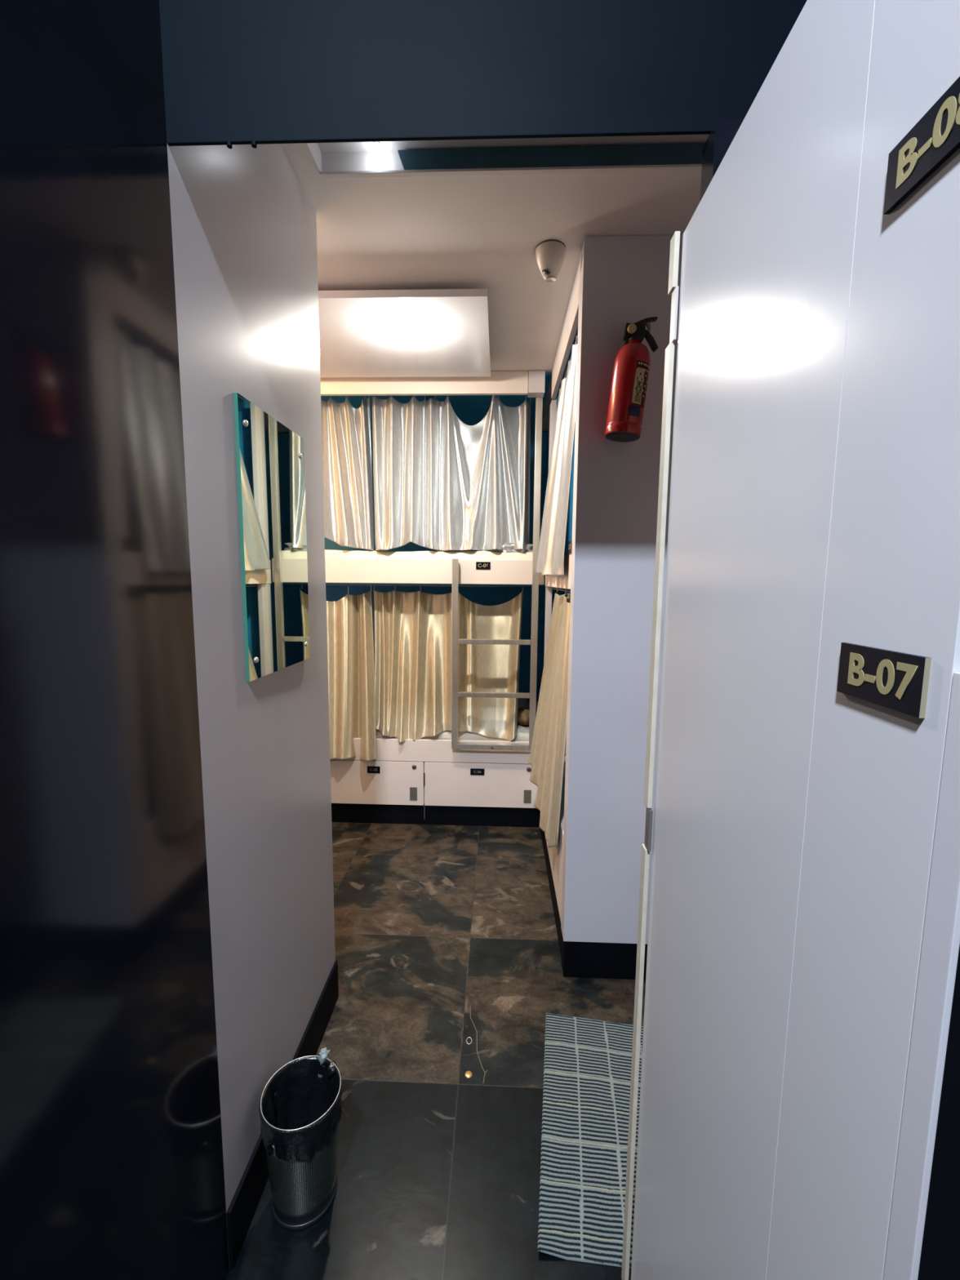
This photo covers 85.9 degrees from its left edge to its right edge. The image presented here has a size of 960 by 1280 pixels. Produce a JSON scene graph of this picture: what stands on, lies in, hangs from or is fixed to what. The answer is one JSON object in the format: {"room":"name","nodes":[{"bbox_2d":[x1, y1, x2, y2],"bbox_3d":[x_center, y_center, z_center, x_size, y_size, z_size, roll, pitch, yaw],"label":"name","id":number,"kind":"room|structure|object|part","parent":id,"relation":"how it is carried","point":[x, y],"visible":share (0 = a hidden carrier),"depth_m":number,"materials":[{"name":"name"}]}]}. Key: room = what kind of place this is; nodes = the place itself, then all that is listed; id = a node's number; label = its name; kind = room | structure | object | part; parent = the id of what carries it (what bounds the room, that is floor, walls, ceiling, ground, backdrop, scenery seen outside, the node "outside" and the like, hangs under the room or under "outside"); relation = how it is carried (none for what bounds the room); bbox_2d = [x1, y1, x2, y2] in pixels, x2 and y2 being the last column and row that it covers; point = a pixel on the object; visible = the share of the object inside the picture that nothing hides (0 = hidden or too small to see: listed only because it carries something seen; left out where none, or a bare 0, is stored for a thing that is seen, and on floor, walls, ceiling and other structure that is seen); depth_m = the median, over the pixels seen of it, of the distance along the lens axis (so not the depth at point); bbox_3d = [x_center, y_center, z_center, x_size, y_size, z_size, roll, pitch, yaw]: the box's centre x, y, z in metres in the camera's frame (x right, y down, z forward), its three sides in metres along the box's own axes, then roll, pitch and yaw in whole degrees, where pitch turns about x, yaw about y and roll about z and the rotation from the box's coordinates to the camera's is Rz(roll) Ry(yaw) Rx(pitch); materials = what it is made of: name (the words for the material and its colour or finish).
{"room":"dormitory","nodes":[
{"label":"dormitory","id":0,"kind":"room"},
{"bbox_2d":[0,0,335,1279],"bbox_3d":[-0.545,-0.201,-0.045,0.065,3.100,3.115,1,7,2],"label":"wall","id":1,"kind":"structure","parent":0,"point":[112,1161],"depth_m":0.74,"materials":[{"name":"paint"}]},
{"bbox_2d":[234,392,310,681],"bbox_3d":[-0.461,-0.213,1.183,0.011,0.563,0.328,1,7,3],"label":"wall mirror","id":2,"kind":"object","parent":1,"relation":"attached to","point":[271,479],"visible":1,"depth_m":1.14,"materials":[{"name":"white mirror"}]},
{"bbox_2d":[226,960,338,1269],"bbox_3d":[-0.476,1.135,1.338,0.008,0.128,0.669,1,7,2],"label":"baseboard","id":3,"kind":"structure","parent":1,"relation":"attached to","point":[241,1211],"depth_m":1.12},
{"bbox_2d":[159,0,807,148],"bbox_3d":[0.292,-1.286,0.696,1.900,1.100,0.008,1,7,2],"label":"ceiling","id":4,"kind":"structure","parent":1,"relation":"attached to","point":[254,73],"depth_m":0.76,"materials":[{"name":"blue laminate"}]},
{"bbox_2d":[320,164,702,179],"bbox_3d":[0.433,-1.140,1.248,1.655,0.006,0.017,1,7,2],"label":"trim","id":5,"kind":"structure","parent":1,"relation":"attached to","point":[677,167],"depth_m":1.26,"materials":[{"name":"paint"}]},
{"bbox_2d":[225,810,645,1279],"bbox_3d":[-0.274,1.245,1.172,3.000,0.052,5.220,1,7,2],"label":"floor","id":6,"kind":"structure","parent":0,"point":[446,935],"depth_m":1.47,"materials":[{"name":"stone"}]},
{"bbox_2d":[258,1047,342,1231],"bbox_3d":[-0.385,1.087,1.129,0.170,0.273,0.176,1,7,2],"label":"waste bin","id":7,"kind":"object","parent":6,"relation":"on","point":[300,1108],"visible":1,"depth_m":1.09,"materials":[{"name":"metal"}]},
{"bbox_2d":[320,370,551,827],"bbox_3d":[-0.376,-0.185,3.111,2.580,2.344,1.008,1,7,2],"label":"bunk bed","id":8,"kind":"object","parent":6,"relation":"on","point":[420,781],"visible":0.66,"depth_m":2.81,"materials":[{"name":"white laminate"}]},
{"bbox_2d":[367,766,380,773],"bbox_3d":[-0.582,0.710,2.821,0.070,0.038,0.004,1,7,2],"label":"number plate","id":9,"kind":"object","parent":8,"relation":"attached to","point":[370,769],"visible":1,"depth_m":2.82,"materials":[{"name":"black plastic"}]},
{"bbox_3d":[-0.648,0.783,2.843,0.680,0.246,0.019,1,7,2],"label":"locker door","id":10,"kind":"part","parent":8,"relation":"part of","materials":[{"name":"white wood"}]},
{"bbox_2d":[324,549,532,559],"bbox_3d":[-0.662,-0.449,3.133,1.960,0.150,0.846,1,7,2],"label":"mattress","id":11,"kind":"object","parent":8,"relation":"on","point":[329,553],"visible":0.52,"depth_m":2.70,"materials":[{"name":"white fabric"}]},
{"bbox_2d":[480,542,533,552],"bbox_3d":[0.150,-0.489,2.720,0.295,0.056,0.068,1,7,2],"label":"bundle","id":12,"kind":"object","parent":11,"relation":"on","point":[507,547],"visible":0.6,"depth_m":2.70,"materials":[{"name":"white fabric"}]},
{"bbox_3d":[-0.680,0.597,2.825,2.012,0.120,0.020,1,7,2],"label":"board","id":13,"kind":"part","parent":8,"relation":"part of","materials":[{"name":"white wood"}]},
{"bbox_2d":[325,584,542,586],"bbox_3d":[-0.668,-0.299,2.811,2.015,0.006,0.006,1,7,2],"label":"wire","id":14,"kind":"object","parent":8,"relation":"attached to","point":[326,584],"visible":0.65,"depth_m":2.79,"materials":[{"name":"grey metal"}]},
{"bbox_2d":[325,586,376,761],"bbox_3d":[-0.828,0.164,2.804,0.553,0.945,0.203,1,7,2],"label":"curtain","id":15,"kind":"object","parent":14,"relation":"hanging from","point":[349,625],"visible":0.5,"depth_m":2.79,"materials":[{"name":"beige fabric"}]},
{"bbox_2d":[373,586,451,742],"bbox_3d":[-0.366,0.121,2.811,0.454,0.849,0.189,1,7,2],"label":"curtain","id":16,"kind":"object","parent":14,"relation":"hanging from","point":[412,630],"visible":0.94,"depth_m":2.83,"materials":[{"name":"beige fabric"}]},
{"bbox_2d":[457,586,523,741],"bbox_3d":[0.047,0.122,2.799,0.372,0.837,0.161,1,7,2],"label":"curtain","id":17,"kind":"object","parent":14,"relation":"hanging from","point":[482,668],"visible":0.82,"depth_m":2.83,"materials":[{"name":"beige fabric"}]},
{"bbox_3d":[-0.672,-0.364,2.713,2.012,0.126,0.020,1,7,2],"label":"rail","id":18,"kind":"part","parent":8,"relation":"part of","materials":[{"name":"white wood"}]},
{"bbox_2d":[375,697,528,741],"bbox_3d":[-0.669,0.470,3.255,1.960,0.081,0.816,1,7,2],"label":"mattress","id":19,"kind":"object","parent":8,"relation":"on","point":[522,731],"visible":0.03,"depth_m":2.83,"materials":[{"name":"white fabric"}]},
{"bbox_2d":[517,706,536,724],"bbox_3d":[0.254,0.432,2.921,0.127,0.092,0.214,1,7,2],"label":"blanket","id":20,"kind":"object","parent":19,"relation":"on","point":[522,713],"visible":0.63,"depth_m":2.85,"materials":[{"name":"brown fabric"}]},
{"bbox_2d":[470,768,484,775],"bbox_3d":[-0.014,0.716,2.800,0.076,0.036,0.004,1,7,2],"label":"number plate","id":21,"kind":"object","parent":8,"relation":"attached to","point":[477,771],"visible":1,"depth_m":2.80,"materials":[{"name":"black plastic"}]},
{"bbox_3d":[0.009,0.791,2.820,0.624,0.246,0.019,1,7,2],"label":"locker door","id":22,"kind":"part","parent":8,"relation":"part of","materials":[{"name":"white wood"}]},
{"bbox_2d":[475,561,490,569],"bbox_3d":[0.016,-0.385,2.673,0.074,0.038,0.004,1,7,2],"label":"number plate","id":23,"kind":"object","parent":8,"relation":"attached to","point":[479,565],"visible":1,"depth_m":2.67,"materials":[{"name":"black plastic"}]},
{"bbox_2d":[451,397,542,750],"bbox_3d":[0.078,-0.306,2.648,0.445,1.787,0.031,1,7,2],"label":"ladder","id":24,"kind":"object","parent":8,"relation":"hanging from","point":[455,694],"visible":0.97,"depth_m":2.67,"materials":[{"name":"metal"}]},
{"bbox_3d":[-0.131,0.080,2.703,0.033,1.004,0.026,1,7,2],"label":"rail","id":25,"kind":"part","parent":24,"relation":"part of","materials":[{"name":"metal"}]},
{"bbox_3d":[0.284,-0.303,2.643,0.033,1.787,0.026,1,7,2],"label":"rail","id":26,"kind":"part","parent":24,"relation":"part of","materials":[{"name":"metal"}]},
{"bbox_3d":[-0.659,-1.303,2.695,2.015,0.006,0.006,1,7,2],"label":"wire","id":27,"kind":"object","parent":8,"relation":"attached to","visible":0},
{"bbox_2d":[320,395,373,550],"bbox_3d":[-0.825,-0.892,2.693,0.538,0.833,0.120,1,7,2],"label":"curtain","id":28,"kind":"object","parent":27,"relation":"hanging from","point":[346,440],"visible":0.54,"depth_m":2.71,"materials":[{"name":"beige fabric"}]},
{"bbox_2d":[371,395,531,551],"bbox_3d":[-0.153,-0.883,2.670,0.834,0.833,0.122,1,7,2],"label":"curtain","id":29,"kind":"object","parent":27,"relation":"hanging from","point":[442,482],"visible":1,"depth_m":2.68,"materials":[{"name":"white fabric"}]},
{"bbox_2d":[464,1071,472,1078],"bbox_3d":[-0.031,1.193,1.417,0.021,0.003,0.021,1,7,2],"label":"disc","id":30,"kind":"object","parent":6,"relation":"on","point":[468,1074],"visible":1,"depth_m":1.41,"materials":[{"name":"brown metal"}]},
{"bbox_2d":[537,1013,643,1268],"bbox_3d":[0.365,1.205,1.293,0.420,0.015,0.591,2,7,9],"label":"striped mat","id":31,"kind":"object","parent":6,"relation":"on","point":[588,1062],"visible":0.46,"depth_m":1.25,"materials":[{"name":"fabric"}]},
{"bbox_2d":[539,235,683,979],"bbox_3d":[0.793,-0.063,2.149,0.962,2.344,1.081,1,7,2],"label":"wall","id":32,"kind":"structure","parent":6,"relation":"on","point":[593,871],"depth_m":1.63,"materials":[{"name":"white paint"}]},
{"bbox_3d":[0.346,0.159,2.645,0.024,0.860,0.040,1,7,2],"label":"corner post","id":33,"kind":"part","parent":32,"relation":"part of","materials":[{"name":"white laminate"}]},
{"bbox_3d":[0.354,-0.774,2.537,0.024,0.765,0.040,1,7,2],"label":"corner post","id":34,"kind":"part","parent":32,"relation":"part of","materials":[{"name":"white paint"}]},
{"bbox_3d":[0.320,0.800,2.296,0.020,0.333,0.997,1,7,2],"label":"board","id":35,"kind":"part","parent":32,"relation":"part of","materials":[{"name":"white wood"}]},
{"bbox_2d":[536,335,577,575],"bbox_3d":[0.307,-0.685,2.117,0.109,0.842,0.857,1,7,2],"label":"curtain","id":36,"kind":"object","parent":32,"relation":"hanging from","point":[550,561],"visible":0.96,"depth_m":1.92,"materials":[{"name":"beige fabric"}]},
{"bbox_3d":[0.329,-0.283,2.171,0.020,0.124,0.997,1,7,2],"label":"rail","id":37,"kind":"part","parent":32,"relation":"part of","materials":[{"name":"white wood"}]},
{"bbox_2d":[556,335,577,403],"bbox_3d":[0.355,-1.098,2.071,0.006,0.006,0.990,1,7,2],"label":"wire","id":38,"kind":"object","parent":32,"relation":"attached to","point":[577,335],"visible":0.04,"depth_m":2.13,"materials":[{"name":"grey metal"}]},
{"bbox_2d":[566,590,570,603],"bbox_3d":[0.299,-0.146,1.737,0.004,0.040,0.085,1,7,2],"label":"number plate","id":39,"kind":"object","parent":32,"relation":"attached to","point":[568,592],"visible":1,"depth_m":1.73,"materials":[{"name":"black plastic"}]},
{"bbox_2d":[568,540,572,554],"bbox_3d":[0.300,-0.309,1.718,0.004,0.040,0.085,1,7,2],"label":"number plate","id":40,"kind":"object","parent":32,"relation":"attached to","point":[570,543],"visible":1,"depth_m":1.71,"materials":[{"name":"black plastic"}]},
{"bbox_2d":[604,316,657,442],"bbox_3d":[0.429,-0.748,1.484,0.126,0.329,0.113,-4,8,-36],"label":"fire extinguisher","id":41,"kind":"object","parent":32,"relation":"attached to","point":[631,369],"visible":1,"depth_m":1.45,"materials":[{"name":"red metal"}]},
{"bbox_2d":[634,361,648,398],"bbox_3d":[0.453,-0.726,1.440,0.049,0.089,0.009,-3,8,-29],"label":"label","id":42,"kind":"object","parent":41,"relation":"attached to","point":[641,368],"depth_m":1.44,"materials":[{"name":"beige"}]},
{"bbox_3d":[0.468,-0.897,1.462,0.065,0.028,0.018,1,7,2],"label":"lever","id":43,"kind":"part","parent":41,"relation":"part of","materials":[{"name":"black plastic"}]},
{"bbox_3d":[0.481,-0.853,1.467,0.050,0.058,0.018,1,7,2],"label":"carry handle","id":44,"kind":"part","parent":41,"relation":"part of","materials":[{"name":"black plastic"}]},
{"bbox_3d":[0.347,-0.211,2.174,0.006,0.006,0.990,1,7,2],"label":"wire","id":45,"kind":"object","parent":32,"relation":"attached to","visible":0},
{"bbox_2d":[528,587,569,847],"bbox_3d":[0.296,0.267,2.214,0.104,0.975,0.844,0,7,-1],"label":"curtain","id":46,"kind":"object","parent":45,"relation":"hanging from","point":[547,756],"visible":0.94,"depth_m":2.03,"materials":[{"name":"beige fabric"}]},
{"bbox_2d":[282,133,709,431],"bbox_3d":[-0.207,-1.310,2.120,3.000,0.120,2.745,1,7,2],"label":"ceiling","id":47,"kind":"structure","parent":0,"point":[451,232],"depth_m":1.44,"materials":[{"name":"paint"}]},
{"bbox_2d":[373,141,380,146],"bbox_3d":[-0.250,-1.198,1.246,0.018,0.009,0.018,1,7,2],"label":"recessed light","id":48,"kind":"object","parent":47,"relation":"in","point":[377,144],"visible":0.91,"depth_m":1.24,"materials":[{"name":"grey plastic"}]},
{"bbox_3d":[-0.250,-1.195,1.246,0.014,0.004,0.014,-6,9,-43],"label":"bulb","id":49,"kind":"part","parent":48,"relation":"part of","materials":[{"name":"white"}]},
{"bbox_2d":[318,288,490,377],"bbox_3d":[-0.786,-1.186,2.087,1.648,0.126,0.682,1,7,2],"label":"ceiling light panel","id":50,"kind":"object","parent":47,"relation":"attached to","point":[428,332],"visible":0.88,"depth_m":1.98,"materials":[{"name":"white plastic"}]},
{"bbox_3d":[-0.276,-1.121,1.926,0.042,0.044,0.042,1,7,2],"label":"bulb","id":51,"kind":"part","parent":50,"relation":"part of","materials":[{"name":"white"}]},
{"bbox_2d":[534,239,565,282],"bbox_3d":[0.212,-1.144,1.562,0.092,0.073,0.092,1,7,2],"label":"sensor","id":52,"kind":"object","parent":47,"relation":"attached to","point":[549,254],"visible":1,"depth_m":1.54,"materials":[{"name":"grey plastic"}]},
{"bbox_2d":[397,143,704,169],"bbox_3d":[0.529,-1.165,1.243,1.462,0.046,0.014,1,7,2],"label":"trim","id":53,"kind":"structure","parent":47,"relation":"attached to","point":[682,153],"depth_m":1.25,"materials":[{"name":"black metal"}]},
{"bbox_2d":[527,701,565,755],"bbox_3d":[-0.165,-0.246,3.655,3.000,2.345,0.060,1,7,2],"label":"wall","id":54,"kind":"structure","parent":0,"point":[528,702],"depth_m":3.69,"materials":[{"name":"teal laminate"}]},
{"bbox_3d":[0.517,-0.149,-0.416,0.060,3.100,2.446,1,7,2],"label":"wall","id":55,"kind":"structure","parent":0,"visible":0},
{"bbox_2d":[699,118,744,202],"bbox_3d":[0.428,0.253,0.870,0.200,2.005,0.050,1,7,2],"label":"trim","id":56,"kind":"structure","parent":55,"relation":"attached to","point":[723,131],"depth_m":0.74,"materials":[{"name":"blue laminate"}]},
{"bbox_2d":[621,0,959,1279],"bbox_3d":[0.292,0.346,0.605,0.042,1.854,0.577,1,7,2],"label":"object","id":57,"kind":"structure","parent":55,"relation":"in","point":[799,1105],"depth_m":0.43,"materials":[{"name":"white laminate"}]},
{"bbox_2d":[836,642,931,718],"bbox_3d":[0.273,0.025,0.353,0.004,0.038,0.078,1,7,2],"label":"number plate","id":58,"kind":"object","parent":57,"relation":"attached to","point":[896,681],"visible":1,"depth_m":0.34,"materials":[{"name":"black plastic"}]},
{"bbox_2d":[883,76,959,214],"bbox_3d":[0.275,-0.304,0.311,0.004,0.038,0.078,1,7,2],"label":"number plate","id":59,"kind":"object","parent":57,"relation":"attached to","point":[935,136],"visible":1,"depth_m":0.32,"materials":[{"name":"black plastic"}]}
]}

